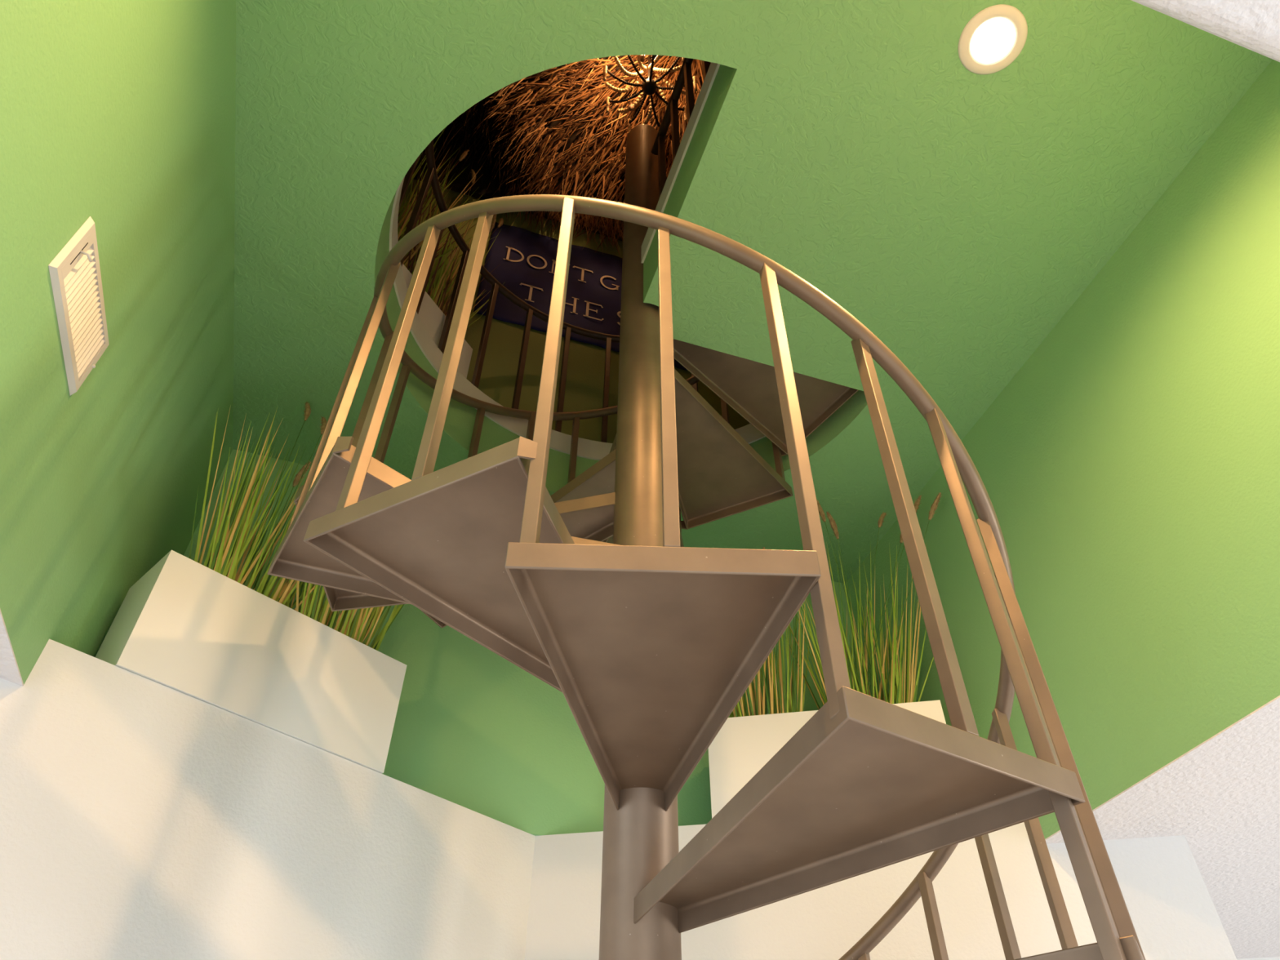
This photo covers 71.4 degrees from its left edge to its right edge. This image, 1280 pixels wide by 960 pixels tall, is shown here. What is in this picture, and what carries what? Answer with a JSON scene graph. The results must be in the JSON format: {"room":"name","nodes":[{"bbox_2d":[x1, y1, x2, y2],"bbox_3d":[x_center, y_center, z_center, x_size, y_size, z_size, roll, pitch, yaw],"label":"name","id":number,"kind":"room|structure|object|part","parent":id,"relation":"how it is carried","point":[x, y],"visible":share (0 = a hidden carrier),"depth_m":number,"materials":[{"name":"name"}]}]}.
{"room":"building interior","nodes":[
{"label":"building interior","id":0,"kind":"room"},
{"bbox_2d":[0,0,235,684],"bbox_3d":[-1.273,-0.501,2.133,0.120,1.507,2.983,13,-46,-13],"label":"wall","id":1,"kind":"structure","parent":0,"point":[120,114],"depth_m":2.06,"materials":[{"name":"green paint"}]},
{"bbox_2d":[48,216,109,395],"bbox_3d":[-1.168,-0.359,1.885,0.032,0.184,0.344,13,-46,-13],"label":"air vent","id":2,"kind":"object","parent":1,"relation":"in","point":[75,275],"visible":1,"depth_m":1.86,"materials":[{"name":"white metal"}]},
{"bbox_3d":[-1.119,-0.454,1.804,0.014,0.007,0.029,-18,-47,18],"label":"lever","id":3,"kind":"part","parent":2,"relation":"part of","materials":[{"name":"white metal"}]},
{"bbox_2d":[0,639,535,959],"bbox_3d":[-1.277,1.796,1.700,0.691,2.646,1.997,-33,-53,30],"label":"wall","id":4,"kind":"structure","parent":0,"point":[141,818],"depth_m":2.21,"materials":[{"name":"white paint"}]},
{"bbox_2d":[95,550,406,773],"bbox_3d":[-1.127,0.592,2.625,0.260,0.369,0.800,-33,-53,30],"label":"planter box","id":5,"kind":"object","parent":4,"relation":"on","point":[187,627],"visible":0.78,"depth_m":2.52,"materials":[{"name":"white paint"}]},
{"bbox_2d":[188,400,326,610],"bbox_3d":[-1.177,0.077,3.050,0.715,1.054,0.247,33,-53,-29],"label":"grass plant","id":6,"kind":"object","parent":5,"relation":"on","point":[224,558],"visible":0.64,"depth_m":2.83,"materials":[{"name":"plant"}]},
{"bbox_2d":[286,578,404,650],"bbox_3d":[-0.982,0.283,3.091,0.223,0.818,0.594,-31,-52,28],"label":"grass plant","id":7,"kind":"object","parent":5,"relation":"on","point":[312,606],"visible":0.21,"depth_m":2.93,"materials":[{"name":"plant"}]},
{"bbox_2d":[183,178,864,835],"bbox_3d":[-0.350,-0.815,4.963,3.000,5.654,0.120,13,-46,-13],"label":"wall","id":8,"kind":"structure","parent":0,"point":[474,730],"depth_m":3.25,"materials":[{"name":"green paint"}]},
{"bbox_2d":[389,62,765,460],"bbox_3d":[-0.111,-0.719,3.425,1.650,0.115,1.926,-19,-48,19],"label":"trim","id":9,"kind":"structure","parent":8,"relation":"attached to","point":[559,442],"depth_m":3.58,"materials":[{"name":"white paint"}]},
{"bbox_2d":[473,222,688,370],"bbox_3d":[-0.148,-1.042,5.170,1.525,0.932,0.016,13,-46,-13],"label":"sign","id":10,"kind":"object","parent":8,"relation":"attached to","point":[525,260],"visible":0.41,"depth_m":5.09,"materials":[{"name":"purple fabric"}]},
{"bbox_2d":[413,54,711,257],"bbox_3d":[0.033,-2.790,5.324,2.903,2.112,2.370,13,-46,-13],"label":"roof","id":11,"kind":"structure","parent":0,"point":[551,131],"depth_m":5.45,"materials":[{"name":"brown wicker"}]},
{"bbox_2d":[603,54,697,133],"bbox_3d":[0.048,-2.419,5.262,0.535,0.655,0.540,13,-46,-13],"label":"chandelier","id":12,"kind":"object","parent":11,"relation":"hanging from","point":[649,86],"visible":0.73,"depth_m":5.11,"materials":[{"name":"black metal"}]},
{"bbox_3d":[-0.089,-2.296,5.085,0.243,0.153,0.015,12,-45,-12],"label":"arm","id":13,"kind":"part","parent":12,"relation":"part of","materials":[{"name":"black metal"}]},
{"bbox_3d":[-0.083,-2.225,5.158,0.243,0.153,0.017,-17,-47,17],"label":"arm","id":14,"kind":"part","parent":12,"relation":"part of","materials":[{"name":"black metal"}]},
{"bbox_2d":[627,102,634,111],"bbox_3d":[-0.052,-2.179,5.202,0.036,0.080,0.035,13,-46,-13],"label":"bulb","id":15,"kind":"object","parent":12,"relation":"on","point":[631,107],"depth_m":5.18,"materials":[{"name":"orange glass"}]},
{"bbox_3d":[-0.029,-2.353,5.026,0.017,0.153,0.243,-25,-49,24],"label":"arm","id":16,"kind":"part","parent":12,"relation":"part of","materials":[{"name":"black metal"}]},
{"bbox_3d":[-0.013,-2.174,5.211,0.017,0.153,0.243,19,-47,-18],"label":"arm","id":17,"kind":"part","parent":12,"relation":"part of","materials":[{"name":"black metal"}]},
{"bbox_2d":[639,54,645,62],"bbox_3d":[0.012,-2.403,5.032,0.038,0.166,0.038,13,-46,-13],"label":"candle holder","id":18,"kind":"object","parent":12,"relation":"on","point":[642,58],"depth_m":4.98,"materials":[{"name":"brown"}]},
{"bbox_3d":[0.055,-2.463,5.305,0.027,0.532,0.028,13,-46,-13],"label":"stem","id":19,"kind":"part","parent":12,"relation":"part of","materials":[{"name":"black metal"}]},
{"bbox_3d":[0.070,-2.369,5.008,0.017,0.153,0.243,5,-44,-4],"label":"arm","id":20,"kind":"part","parent":12,"relation":"part of","materials":[{"name":"black metal"}]},
{"bbox_3d":[0.088,-2.165,5.219,0.015,0.153,0.243,-9,-45,10],"label":"arm","id":21,"kind":"part","parent":12,"relation":"part of","materials":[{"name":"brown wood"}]},
{"bbox_3d":[0.162,-2.337,5.041,0.243,0.153,0.015,-33,-53,30],"label":"arm","id":22,"kind":"part","parent":12,"relation":"part of","materials":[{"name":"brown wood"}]},
{"bbox_3d":[0.173,-2.204,5.178,0.243,0.153,0.017,27,-50,-25],"label":"arm","id":23,"kind":"part","parent":12,"relation":"part of","materials":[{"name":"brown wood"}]},
{"bbox_3d":[0.202,-2.272,5.108,0.243,0.153,0.017,-2,-44,3],"label":"arm","id":24,"kind":"part","parent":12,"relation":"part of","materials":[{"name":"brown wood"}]},
{"bbox_2d":[0,0,1279,959],"bbox_3d":[0.494,-0.488,1.067,9.200,0.030,8.300,13,-46,-13],"label":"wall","id":25,"kind":"structure","parent":0,"point":[1222,794],"depth_m":2.45,"materials":[{"name":"white paint"}]},
{"bbox_2d":[232,0,1272,583],"bbox_3d":[0.097,-0.837,3.093,3.000,0.325,2.983,13,-46,-13],"label":"ceiling","id":26,"kind":"structure","parent":0,"point":[957,214],"depth_m":2.75,"materials":[{"name":"green paint"}]},
{"bbox_2d":[401,263,472,378],"bbox_3d":[-1.071,-0.676,3.768,0.260,0.369,0.800,-20,-48,20],"label":"planter box","id":27,"kind":"object","parent":26,"relation":"on","point":[431,316],"visible":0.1,"depth_m":3.87,"materials":[{"name":"white off-white paint"}]},
{"bbox_2d":[397,126,492,274],"bbox_3d":[-1.022,-1.333,4.322,0.503,1.440,0.980,-35,-54,31],"label":"grass plant","id":28,"kind":"object","parent":27,"relation":"in","point":[401,216],"visible":0.22,"depth_m":4.28,"materials":[{"name":"plant"}]},
{"bbox_2d":[403,154,505,327],"bbox_3d":[-0.964,-1.152,4.443,0.416,1.349,0.865,-23,-49,23],"label":"grass plant","id":29,"kind":"object","parent":27,"relation":"in","point":[442,291],"visible":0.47,"depth_m":4.25,"materials":[{"name":"plant"}]},
{"bbox_2d":[398,57,710,442],"bbox_3d":[-0.168,-1.051,3.737,1.553,0.876,1.933,-12,-45,12],"label":"guard railing","id":30,"kind":"object","parent":26,"relation":"on","point":[685,76],"visible":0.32,"depth_m":4.03,"materials":[{"name":"brown metal"}]},
{"bbox_3d":[-0.173,-1.347,4.034,1.534,0.036,1.933,-13,-46,13],"label":"rail","id":31,"kind":"part","parent":30,"relation":"part of","materials":[{"name":"brown metal"}]},
{"bbox_3d":[0.202,-1.727,3.640,0.037,0.036,0.860,13,-46,-13],"label":"rail","id":32,"kind":"part","parent":30,"relation":"part of","materials":[{"name":"brown metal"}]},
{"bbox_2d":[958,4,1027,75],"bbox_3d":[0.975,-1.213,2.461,0.185,0.008,0.185,13,-46,-13],"label":"recessed light","id":33,"kind":"object","parent":26,"relation":"in","point":[994,37],"visible":1,"depth_m":2.46,"materials":[{"name":"beige"}]},
{"bbox_2d":[970,17,1015,62],"bbox_3d":[0.975,-1.214,2.462,0.120,0.003,0.120,-16,-46,16],"label":"diffuser","id":34,"kind":"object","parent":33,"relation":"attached to","point":[993,40],"depth_m":2.46,"materials":[{"name":"beige glass"}]},
{"bbox_2d":[524,822,1236,959],"bbox_3d":[0.671,2.255,2.161,1.997,2.646,0.691,-7,-45,7],"label":"wall","id":35,"kind":"structure","parent":0,"point":[1173,913],"depth_m":2.62,"materials":[{"name":"white paint"}]},
{"bbox_2d":[708,700,946,818],"bbox_3d":[0.651,1.019,3.054,0.800,0.369,0.260,-7,-45,7],"label":"planter box","id":36,"kind":"object","parent":35,"relation":"on","point":[743,745],"visible":0.26,"depth_m":3.04,"materials":[{"name":"white painted ceramic"}]},
{"bbox_2d":[728,546,813,717],"bbox_3d":[0.459,0.609,3.492,0.464,0.920,0.228,-9,-45,10],"label":"grass plant","id":37,"kind":"object","parent":36,"relation":"on","point":[775,704],"visible":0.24,"depth_m":3.30,"materials":[{"name":"plant"}]},
{"bbox_2d":[785,492,942,709],"bbox_3d":[0.880,0.510,3.467,0.764,1.034,0.368,-12,-45,12],"label":"grass plant","id":38,"kind":"object","parent":36,"relation":"on","point":[897,686],"visible":0.59,"depth_m":3.33,"materials":[{"name":"plant"}]},
{"bbox_2d":[844,59,1279,839],"bbox_3d":[1.458,0.142,2.779,0.120,1.507,2.983,13,-46,-13],"label":"wall","id":39,"kind":"structure","parent":0,"point":[1129,468],"depth_m":2.59,"materials":[{"name":"green paint"}]},
{"bbox_2d":[1236,956,1279,959],"bbox_3d":[2.499,2.998,2.821,3.050,2.516,2.580,13,-46,-13],"label":"wall","id":40,"kind":"structure","parent":0,"point":[1270,957],"depth_m":3.43,"materials":[{"name":"white paint"}]},
{"bbox_3d":[0.482,1.365,-0.729,9.200,0.100,8.300,13,-46,-13],"label":"floor","id":41,"kind":"structure","parent":0,"visible":0},
{"bbox_2d":[266,124,1145,959],"bbox_3d":[0.004,0.372,2.281,1.810,5.512,1.808,13,-46,-13],"label":"spiral staircase","id":42,"kind":"structure","parent":41,"relation":"on","point":[592,588],"depth_m":1.66,"materials":[{"name":"brown metal"}]},
{"bbox_3d":[0.006,0.092,2.551,1.786,4.078,1.786,13,-46,-13],"label":"handrail","id":43,"kind":"part","parent":42,"relation":"part of","materials":[{"name":"brown metal"}]}
]}

